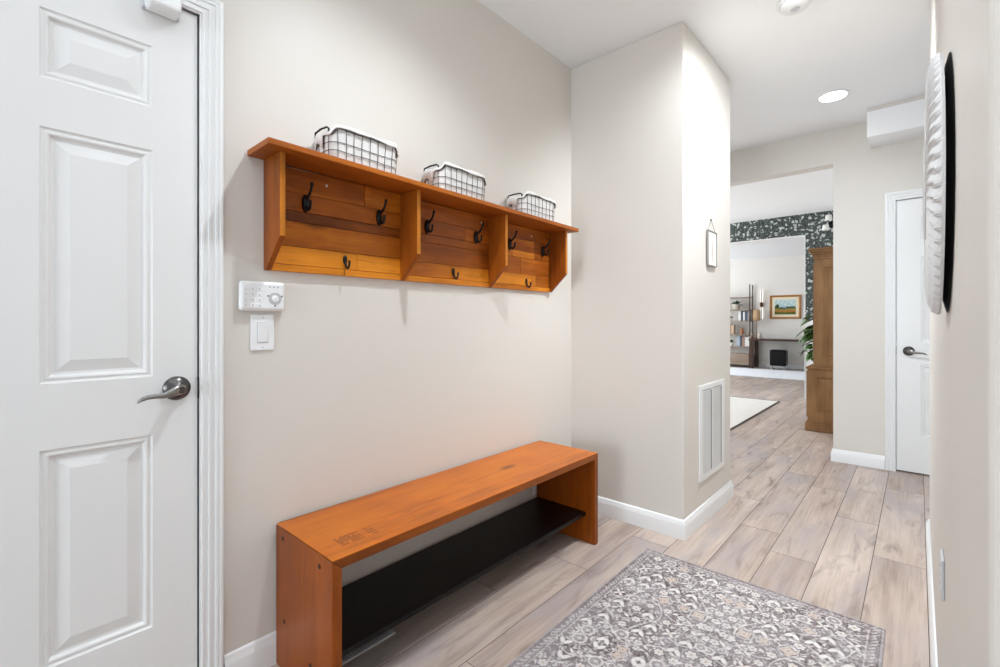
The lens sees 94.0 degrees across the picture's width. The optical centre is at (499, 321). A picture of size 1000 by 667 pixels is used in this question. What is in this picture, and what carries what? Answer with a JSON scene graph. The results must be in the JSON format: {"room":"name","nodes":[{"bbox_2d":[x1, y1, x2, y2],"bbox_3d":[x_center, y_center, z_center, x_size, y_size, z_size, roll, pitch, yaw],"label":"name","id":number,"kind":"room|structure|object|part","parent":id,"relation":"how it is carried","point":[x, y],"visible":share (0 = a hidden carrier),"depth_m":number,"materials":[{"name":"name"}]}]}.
{"room":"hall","nodes":[
{"label":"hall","id":0,"kind":"room"},
{"bbox_2d":[184,0,570,666],"bbox_3d":[-1.121,-0.215,1.237,0.120,2.700,4.744,0,0,42],"label":"wall","id":1,"kind":"structure","parent":0,"point":[366,386],"depth_m":1.85,"materials":[{"name":"white paint"}]},
{"bbox_2d":[0,0,198,666],"bbox_3d":[-1.153,0.105,1.098,0.098,2.035,0.777,0,0,42],"label":"door","id":2,"kind":"structure","parent":1,"relation":"in","point":[99,381],"depth_m":1.23,"materials":[{"name":"white paint"}]},
{"bbox_2d":[141,0,181,21],"bbox_3d":[-0.943,-0.891,1.304,0.061,0.052,0.087,0,0,42],"label":"sensor","id":3,"kind":"object","parent":2,"relation":"attached to","point":[170,9],"visible":1,"depth_m":1.30,"materials":[{"name":"white plastic"}]},
{"bbox_3d":[-0.930,0.200,1.288,0.027,0.043,0.113,0,0,33],"label":"lever handle","id":4,"kind":"part","parent":2,"relation":"part of","materials":[{"name":"silver metal"}]},
{"bbox_3d":[-0.912,0.199,1.401,0.031,0.063,0.003,0,0,42],"label":"latch plate","id":5,"kind":"part","parent":2,"relation":"part of","materials":[{"name":"black metal"}]},
{"bbox_2d":[182,0,222,666],"bbox_3d":[-1.197,0.079,1.135,0.132,2.112,0.905,0,0,42],"label":"trim","id":6,"kind":"structure","parent":1,"relation":"attached to","point":[210,12],"depth_m":1.40,"materials":[{"name":"white paint"}]},
{"bbox_2d":[239,280,283,310],"bbox_3d":[-0.773,-0.081,1.515,0.025,0.096,0.140,0,0,42],"label":"alarm keypad","id":7,"kind":"object","parent":1,"relation":"attached to","point":[253,295],"visible":1,"depth_m":1.50,"materials":[{"name":"white plastic"}]},
{"bbox_2d":[250,314,273,350],"bbox_3d":[-0.775,0.036,1.522,0.013,0.117,0.073,0,0,42],"label":"light switch","id":8,"kind":"object","parent":1,"relation":"attached to","point":[261,326],"visible":1,"depth_m":1.52,"materials":[{"name":"white plastic"}]},
{"bbox_3d":[-0.775,0.036,1.522,0.002,0.068,0.035,0,0,42],"label":"rocker frame","id":9,"kind":"part","parent":8,"relation":"part of","materials":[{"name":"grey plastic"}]},
{"bbox_2d":[247,137,578,291],"bbox_3d":[-0.181,-0.358,2.069,0.165,0.380,1.698,0,0,42],"label":"coat rack","id":10,"kind":"object","parent":1,"relation":"attached to","point":[347,218],"visible":1,"depth_m":1.85,"materials":[{"name":"brown wood"}]},
{"bbox_3d":[-0.724,-0.348,1.494,0.125,0.360,0.018,0,0,42],"label":"panel","id":11,"kind":"part","parent":10,"relation":"part of","materials":[{"name":"brown wood"}]},
{"bbox_2d":[314,125,397,173],"bbox_3d":[-0.519,-0.608,1.706,0.146,0.129,0.299,0,-1,42],"label":"wire basket","id":12,"kind":"object","parent":10,"relation":"on","point":[347,143],"visible":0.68,"depth_m":1.64,"materials":[{"name":"grey"}]},
{"bbox_3d":[-0.614,-0.651,1.601,0.099,0.021,0.013,0,-1,42],"label":"handle","id":13,"kind":"part","parent":12,"relation":"part of","materials":[{"name":"black metal"}]},
{"bbox_3d":[-0.237,-0.345,2.116,0.018,0.353,1.556,0,0,42],"label":"panel","id":14,"kind":"part","parent":10,"relation":"part of","materials":[{"name":"brown wood"}]},
{"bbox_2d":[247,137,578,233],"bbox_3d":[-0.181,-0.528,2.069,0.165,0.040,1.698,0,0,42],"label":"shelf","id":15,"kind":"object","parent":10,"relation":"attached to","point":[330,170],"depth_m":1.77,"materials":[{"name":"brown wood"}]},
{"bbox_2d":[423,162,485,200],"bbox_3d":[-0.197,-0.602,2.066,0.146,0.130,0.299,0,-1,42],"label":"wire basket","id":16,"kind":"object","parent":10,"relation":"on","point":[449,176],"visible":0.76,"depth_m":1.99,"materials":[{"name":"grey"}]},
{"bbox_3d":[-0.291,-0.644,1.960,0.099,0.021,0.013,0,-1,42],"label":"handle","id":17,"kind":"part","parent":16,"relation":"part of","materials":[{"name":"black metal"}]},
{"bbox_2d":[507,191,555,220],"bbox_3d":[0.169,-0.595,2.473,0.146,0.129,0.299,0,-1,42],"label":"wire basket","id":18,"kind":"object","parent":10,"relation":"on","point":[532,203],"visible":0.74,"depth_m":2.39,"materials":[{"name":"grey"}]},
{"bbox_3d":[0.329,-0.338,2.667,0.125,0.340,0.018,0,0,42],"label":"panel","id":19,"kind":"part","parent":10,"relation":"part of","materials":[{"name":"brown wood"}]},
{"bbox_2d":[224,480,733,666],"bbox_3d":[0.333,1.085,2.237,0.706,0.101,2.771,0,0,42],"label":"baseboard","id":20,"kind":"structure","parent":1,"relation":"attached to","point":[261,652],"depth_m":2.50,"materials":[{"name":"white paint"}]},
{"bbox_2d":[533,485,536,494],"bbox_3d":[0.210,0.910,2.624,0.007,0.117,0.073,0,0,42],"label":"wall outlet","id":21,"kind":"object","parent":1,"relation":"attached to","point":[535,486],"visible":0.24,"depth_m":2.60,"materials":[{"name":"white plastic"}]},
{"bbox_2d":[270,365,929,666],"bbox_3d":[2.222,1.185,5.396,10.100,0.100,15.400,0,0,42],"label":"floor","id":22,"kind":"structure","parent":0,"point":[799,523],"depth_m":2.28,"materials":[{"name":"brown wood"}]},
{"bbox_2d":[342,629,395,664],"bbox_3d":[-0.535,1.131,1.626,0.144,0.007,0.307,0,0,42],"label":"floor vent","id":23,"kind":"object","parent":22,"relation":"in","point":[390,632],"visible":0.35,"depth_m":1.62,"materials":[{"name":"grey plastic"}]},
{"bbox_2d":[276,440,597,666],"bbox_3d":[-0.122,0.902,1.964,0.371,0.463,1.453,0,0,42],"label":"bench","id":24,"kind":"object","parent":22,"relation":"on","point":[320,621],"visible":1,"depth_m":1.71,"materials":[{"name":"brown wood"}]},
{"bbox_2d":[342,497,585,656],"bbox_3d":[-0.138,0.987,1.979,0.311,0.018,1.389,0,0,42],"label":"shelf","id":25,"kind":"object","parent":24,"relation":"attached to","point":[377,602],"depth_m":1.84,"materials":[{"name":"black wood"}]},
{"bbox_2d":[506,548,885,666],"bbox_3d":[0.564,1.131,1.448,0.918,0.005,1.528,0,0,42],"label":"rug","id":26,"kind":"object","parent":22,"relation":"on","point":[659,610],"visible":1,"depth_m":1.71,"materials":[{"name":"grey fabric"}]},
{"bbox_2d":[730,284,752,364],"bbox_3d":[5.745,0.115,11.945,1.282,2.039,0.296,0,0,42],"label":"bookshelf","id":27,"kind":"object","parent":22,"relation":"on","point":[735,358],"visible":0.33,"depth_m":11.58,"materials":[{"name":"brown wood"}]},
{"bbox_2d":[731,325,735,333],"bbox_3d":[5.907,0.205,11.796,0.060,0.230,0.150,0,0,42],"label":"book","id":28,"kind":"object","parent":27,"relation":"on","point":[733,327],"visible":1,"depth_m":11.76,"materials":[{"name":"beige paper"}]},
{"bbox_2d":[732,300,743,308],"bbox_3d":[5.981,-0.412,11.758,0.319,0.234,0.285,0,0,-15],"label":"potted plant","id":29,"kind":"object","parent":27,"relation":"on","point":[736,305],"visible":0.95,"depth_m":11.68,"materials":[{"name":"green plant"}]},
{"bbox_3d":[5.964,-0.361,11.738,0.190,0.130,0.187,0,0,42],"label":"pot","id":30,"kind":"part","parent":29,"relation":"part of","materials":[{"name":"beige ceramic"}]},
{"bbox_2d":[738,311,740,320],"bbox_3d":[6.029,-0.133,11.687,0.055,0.234,0.150,0,0,42],"label":"book","id":31,"kind":"object","parent":27,"relation":"on","point":[739,312],"visible":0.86,"depth_m":11.63,"materials":[{"name":"white paper"}]},
{"bbox_3d":[5.744,-0.589,11.946,1.224,0.022,0.296,0,0,42],"label":"shelf","id":32,"kind":"part","parent":27,"relation":"part of","materials":[{"name":"grey wood"}]},
{"bbox_3d":[5.744,-0.284,11.946,1.224,0.022,0.296,0,0,42],"label":"shelf","id":33,"kind":"part","parent":27,"relation":"part of","materials":[{"name":"grey wood"}]},
{"bbox_2d":[742,336,746,345],"bbox_3d":[6.097,0.490,11.626,0.060,0.260,0.150,0,0,42],"label":"book","id":34,"kind":"object","parent":27,"relation":"on","point":[743,337],"visible":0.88,"depth_m":11.57,"materials":[{"name":"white paper"}]},
{"bbox_2d":[747,311,750,320],"bbox_3d":[6.180,-0.133,11.551,0.045,0.234,0.150,0,0,42],"label":"book","id":35,"kind":"object","parent":27,"relation":"on","point":[747,311],"visible":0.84,"depth_m":11.51,"materials":[{"name":"grey paper"}]},
{"bbox_3d":[6.124,0.115,11.423,0.022,2.039,0.024,0,0,42],"label":"post","id":36,"kind":"part","parent":27,"relation":"part of","materials":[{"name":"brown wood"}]},
{"bbox_3d":[6.301,0.115,11.620,0.022,2.039,0.024,0,0,42],"label":"post","id":37,"kind":"part","parent":27,"relation":"part of","materials":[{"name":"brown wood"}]},
{"bbox_2d":[730,396,779,430],"bbox_3d":[2.232,1.129,6.354,2.265,0.011,2.570,0,0,42],"label":"area rug","id":38,"kind":"object","parent":22,"relation":"on","point":[742,409],"visible":0.24,"depth_m":6.01,"materials":[{"name":"beige fabric"}]},
{"bbox_2d":[730,367,803,380],"bbox_3d":[5.401,1.128,10.437,3.300,0.013,1.750,0,0,42],"label":"area rug","id":39,"kind":"object","parent":22,"relation":"on","point":[748,372],"visible":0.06,"depth_m":10.01,"materials":[{"name":"white fabric"}]},
{"bbox_2d":[748,338,801,368],"bbox_3d":[6.778,0.779,10.833,1.680,0.712,0.580,0,0,42],"label":"desk","id":40,"kind":"object","parent":22,"relation":"on","point":[753,343],"visible":0.51,"depth_m":11.16,"materials":[{"name":"brown wood"}]},
{"bbox_3d":[6.028,0.799,11.177,0.085,0.671,0.060,0,0,42],"label":"leg","id":41,"kind":"part","parent":40,"relation":"part of","materials":[{"name":"brown wood"}]},
{"bbox_3d":[6.345,0.799,11.531,0.085,0.671,0.060,0,0,42],"label":"leg","id":42,"kind":"part","parent":40,"relation":"part of","materials":[{"name":"brown wood"}]},
{"bbox_2d":[753,309,760,338],"bbox_3d":[6.290,0.068,11.419,0.170,0.710,0.170,0,0,42],"label":"table lamp","id":43,"kind":"object","parent":40,"relation":"on","point":[756,313],"visible":0.91,"depth_m":11.36,"materials":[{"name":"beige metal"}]},
{"bbox_3d":[6.290,-0.152,11.419,0.170,0.270,0.170,0,0,42],"label":"lamp shade","id":44,"kind":"part","parent":43,"relation":"part of","materials":[{"name":"brown fabric"}]},
{"bbox_2d":[770,349,787,369],"bbox_3d":[6.594,0.904,11.025,0.340,0.462,0.300,0,0,42],"label":"heater","id":45,"kind":"object","parent":22,"relation":"on","point":[777,357],"visible":0.99,"depth_m":10.93,"materials":[{"name":"black metal"}]},
{"bbox_2d":[771,352,783,364],"bbox_3d":[6.506,0.866,10.927,0.270,0.288,0.003,0,0,42],"label":"grille","id":46,"kind":"object","parent":45,"relation":"attached to","point":[777,358],"depth_m":10.93,"materials":[{"name":"black metal"}]},
{"bbox_2d":[795,316,812,361],"bbox_3d":[4.090,0.533,5.984,0.549,1.202,0.500,0,0,-2],"label":"potted plant","id":47,"kind":"object","parent":22,"relation":"on","point":[808,335],"visible":0.36,"depth_m":5.99,"materials":[{"name":"green plant"}]},
{"bbox_2d":[805,246,832,433],"bbox_3d":[3.774,0.190,5.108,0.600,1.886,1.215,0,0,42],"label":"china cabinet","id":48,"kind":"object","parent":22,"relation":"on","point":[819,375],"visible":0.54,"depth_m":4.78,"materials":[{"name":"brown wood"}]},
{"bbox_3d":[3.402,0.760,5.089,0.018,0.480,0.510,0,0,42],"label":"door","id":49,"kind":"part","parent":48,"relation":"part of","materials":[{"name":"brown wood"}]},
{"bbox_3d":[3.446,-0.085,5.050,0.018,1.040,0.510,0,0,42],"label":"door","id":50,"kind":"part","parent":48,"relation":"part of","materials":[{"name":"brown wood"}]},
{"bbox_3d":[3.785,0.483,5.098,0.571,0.024,1.183,0,0,42],"label":"waist moulding","id":51,"kind":"part","parent":48,"relation":"part of","materials":[{"name":"brown wood"}]},
{"bbox_3d":[3.794,-0.697,5.090,0.547,0.113,1.215,0,0,42],"label":"cornice","id":52,"kind":"part","parent":48,"relation":"part of","materials":[{"name":"brown wood"}]},
{"bbox_2d":[571,22,729,519],"bbox_3d":[0.914,-0.215,3.010,0.841,2.700,0.814,0,0,42],"label":"wall","id":53,"kind":"structure","parent":0,"point":[650,115],"depth_m":2.63,"materials":[{"name":"white paint"}]},
{"bbox_2d":[698,379,723,482],"bbox_3d":[1.252,0.629,2.750,0.008,0.539,0.443,0,0,42],"label":"air vent","id":54,"kind":"object","parent":53,"relation":"in","point":[710,395],"visible":1,"depth_m":2.72,"materials":[{"name":"white metal"}]},
{"bbox_2d":[707,219,716,267],"bbox_3d":[1.240,-0.461,2.733,0.016,0.278,0.155,0,0,42],"label":"frame","id":55,"kind":"object","parent":53,"relation":"attached to","point":[711,236],"visible":1,"depth_m":2.72,"materials":[{"name":"silver metal"}]},
{"bbox_3d":[1.242,-0.424,2.731,0.003,0.193,0.143,0,0,42],"label":"glass","id":56,"kind":"part","parent":55,"relation":"part of","materials":[{"name":"white glass"}]},
{"bbox_2d":[477,0,930,260],"bbox_3d":[2.184,-1.611,5.429,10.000,0.148,15.400,0,0,42],"label":"ceiling","id":57,"kind":"structure","parent":0,"point":[776,65],"depth_m":2.72,"materials":[{"name":"white paint"}]},
{"bbox_2d":[776,0,812,15],"bbox_3d":[1.442,-1.545,2.280,0.156,0.040,0.156,0,0,42],"label":"smoke detector","id":58,"kind":"object","parent":57,"relation":"attached to","point":[785,7],"visible":1,"depth_m":2.27,"materials":[{"name":"white plastic"}]},
{"bbox_2d":[816,89,850,102],"bbox_3d":[2.314,-1.562,3.238,0.196,0.006,0.196,0,0,42],"label":"recessed light","id":59,"kind":"object","parent":57,"relation":"in","point":[835,95],"visible":1,"depth_m":3.23,"materials":[{"name":"white plastic"}]},
{"bbox_2d":[819,91,846,101],"bbox_3d":[2.314,-1.562,3.238,0.159,0.004,0.159,0,0,37],"label":"diffuser","id":60,"kind":"object","parent":59,"relation":"attached to","point":[831,96],"depth_m":3.24,"materials":[{"name":"white plastic"}]},
{"bbox_2d":[730,255,803,364],"bbox_3d":[6.497,-0.215,11.583,8.200,2.700,0.120,0,0,42],"label":"wall","id":61,"kind":"structure","parent":0,"point":[782,275],"depth_m":11.42,"materials":[{"name":"white paint"}]},
{"bbox_2d":[760,290,762,318],"bbox_3d":[6.449,-0.405,11.493,0.060,0.720,0.076,0,0,42],"label":"wall lamp","id":62,"kind":"object","parent":61,"relation":"attached to","point":[761,302],"visible":0.98,"depth_m":11.46,"materials":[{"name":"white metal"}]},
{"bbox_2d":[730,363,803,369],"bbox_3d":[6.451,1.085,11.533,8.200,0.101,0.014,0,0,42],"label":"baseboard","id":63,"kind":"structure","parent":61,"relation":"attached to","point":[767,365],"depth_m":11.28,"materials":[{"name":"white paint"}]},
{"bbox_2d":[770,295,800,318],"bbox_3d":[6.837,-0.344,11.176,0.650,0.567,0.030,0,0,42],"label":"framed painting","id":64,"kind":"object","parent":61,"relation":"attached to","point":[781,306],"visible":1,"depth_m":11.17,"materials":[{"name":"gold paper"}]},
{"bbox_2d":[730,210,832,398],"bbox_3d":[3.244,-0.215,7.958,8.200,2.700,0.152,0,0,42],"label":"wall","id":65,"kind":"structure","parent":0,"point":[808,226],"depth_m":6.79,"materials":[{"name":"paper"}]},
{"bbox_2d":[822,215,832,230],"bbox_3d":[4.615,-1.379,6.536,0.160,0.211,0.144,0,0,42],"label":"wall sconce","id":66,"kind":"object","parent":65,"relation":"attached to","point":[828,218],"visible":0.92,"depth_m":6.52,"materials":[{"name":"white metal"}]},
{"bbox_3d":[4.571,-1.315,6.539,0.090,0.075,0.090,0,0,42],"label":"lamp shade","id":67,"kind":"part","parent":66,"relation":"part of","materials":[{"name":"white fabric"}]},
{"bbox_3d":[4.596,-1.447,6.517,0.090,0.075,0.090,0,0,42],"label":"lamp shade","id":68,"kind":"part","parent":66,"relation":"part of","materials":[{"name":"white fabric"}]},
{"bbox_2d":[730,121,924,455],"bbox_3d":[1.647,-0.215,4.830,10.000,2.700,0.130,0,0,42],"label":"wall","id":69,"kind":"structure","parent":0,"point":[863,174],"depth_m":3.69,"materials":[{"name":"white paint"}]},
{"bbox_2d":[831,449,884,469],"bbox_3d":[2.860,1.085,3.725,0.340,0.101,0.135,0,0,42],"label":"baseboard","id":70,"kind":"structure","parent":69,"relation":"attached to","point":[837,455],"depth_m":3.67,"materials":[{"name":"white paint"}]},
{"bbox_2d":[867,99,924,147],"bbox_3d":[4.011,-1.444,2.434,3.280,0.185,0.280,0,0,42],"label":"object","id":71,"kind":"structure","parent":69,"relation":"attached to","point":[906,121],"depth_m":3.34,"materials":[{"name":"white paint"}]},
{"bbox_2d":[885,188,922,470],"bbox_3d":[3.321,0.079,3.306,0.905,2.112,0.132,0,0,42],"label":"trim","id":72,"kind":"structure","parent":69,"relation":"attached to","point":[890,198],"depth_m":3.54,"materials":[{"name":"white paint"}]},
{"bbox_2d":[896,198,929,474],"bbox_3d":[3.283,0.105,3.266,0.777,2.035,0.098,0,0,42],"label":"door","id":73,"kind":"structure","parent":69,"relation":"in","point":[912,308],"depth_m":3.47,"materials":[{"name":"white paint"}]},
{"bbox_3d":[3.055,0.228,3.419,0.027,0.043,0.113,0,0,-39],"label":"lever handle","id":74,"kind":"part","parent":73,"relation":"part of","materials":[{"name":"silver metal"}]},
{"bbox_2d":[930,0,999,666],"bbox_3d":[1.388,-0.215,1.364,0.155,2.700,2.745,0,0,42],"label":"wall","id":75,"kind":"structure","parent":0,"point":[964,340],"depth_m":0.54,"materials":[{"name":"white paint"}]},
{"bbox_2d":[926,519,937,666],"bbox_3d":[1.383,1.085,1.369,0.170,0.101,2.776,0,0,42],"label":"baseboard","id":76,"kind":"structure","parent":75,"relation":"attached to","point":[931,607],"depth_m":1.73,"materials":[{"name":"white paint"}]},
{"bbox_2d":[923,52,954,314],"bbox_3d":[0.887,-0.269,0.951,0.037,0.511,0.511,0,0,42],"label":"wall medallion","id":77,"kind":"object","parent":75,"relation":"attached to","point":[939,142],"visible":1,"depth_m":0.80,"materials":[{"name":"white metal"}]},
{"bbox_2d":[940,549,944,600],"bbox_3d":[1.026,0.588,1.081,0.007,0.092,0.073,0,0,42],"label":"wall outlet","id":78,"kind":"object","parent":75,"relation":"attached to","point":[942,562],"visible":1,"depth_m":1.05,"materials":[{"name":"grey plastic"}]}
]}

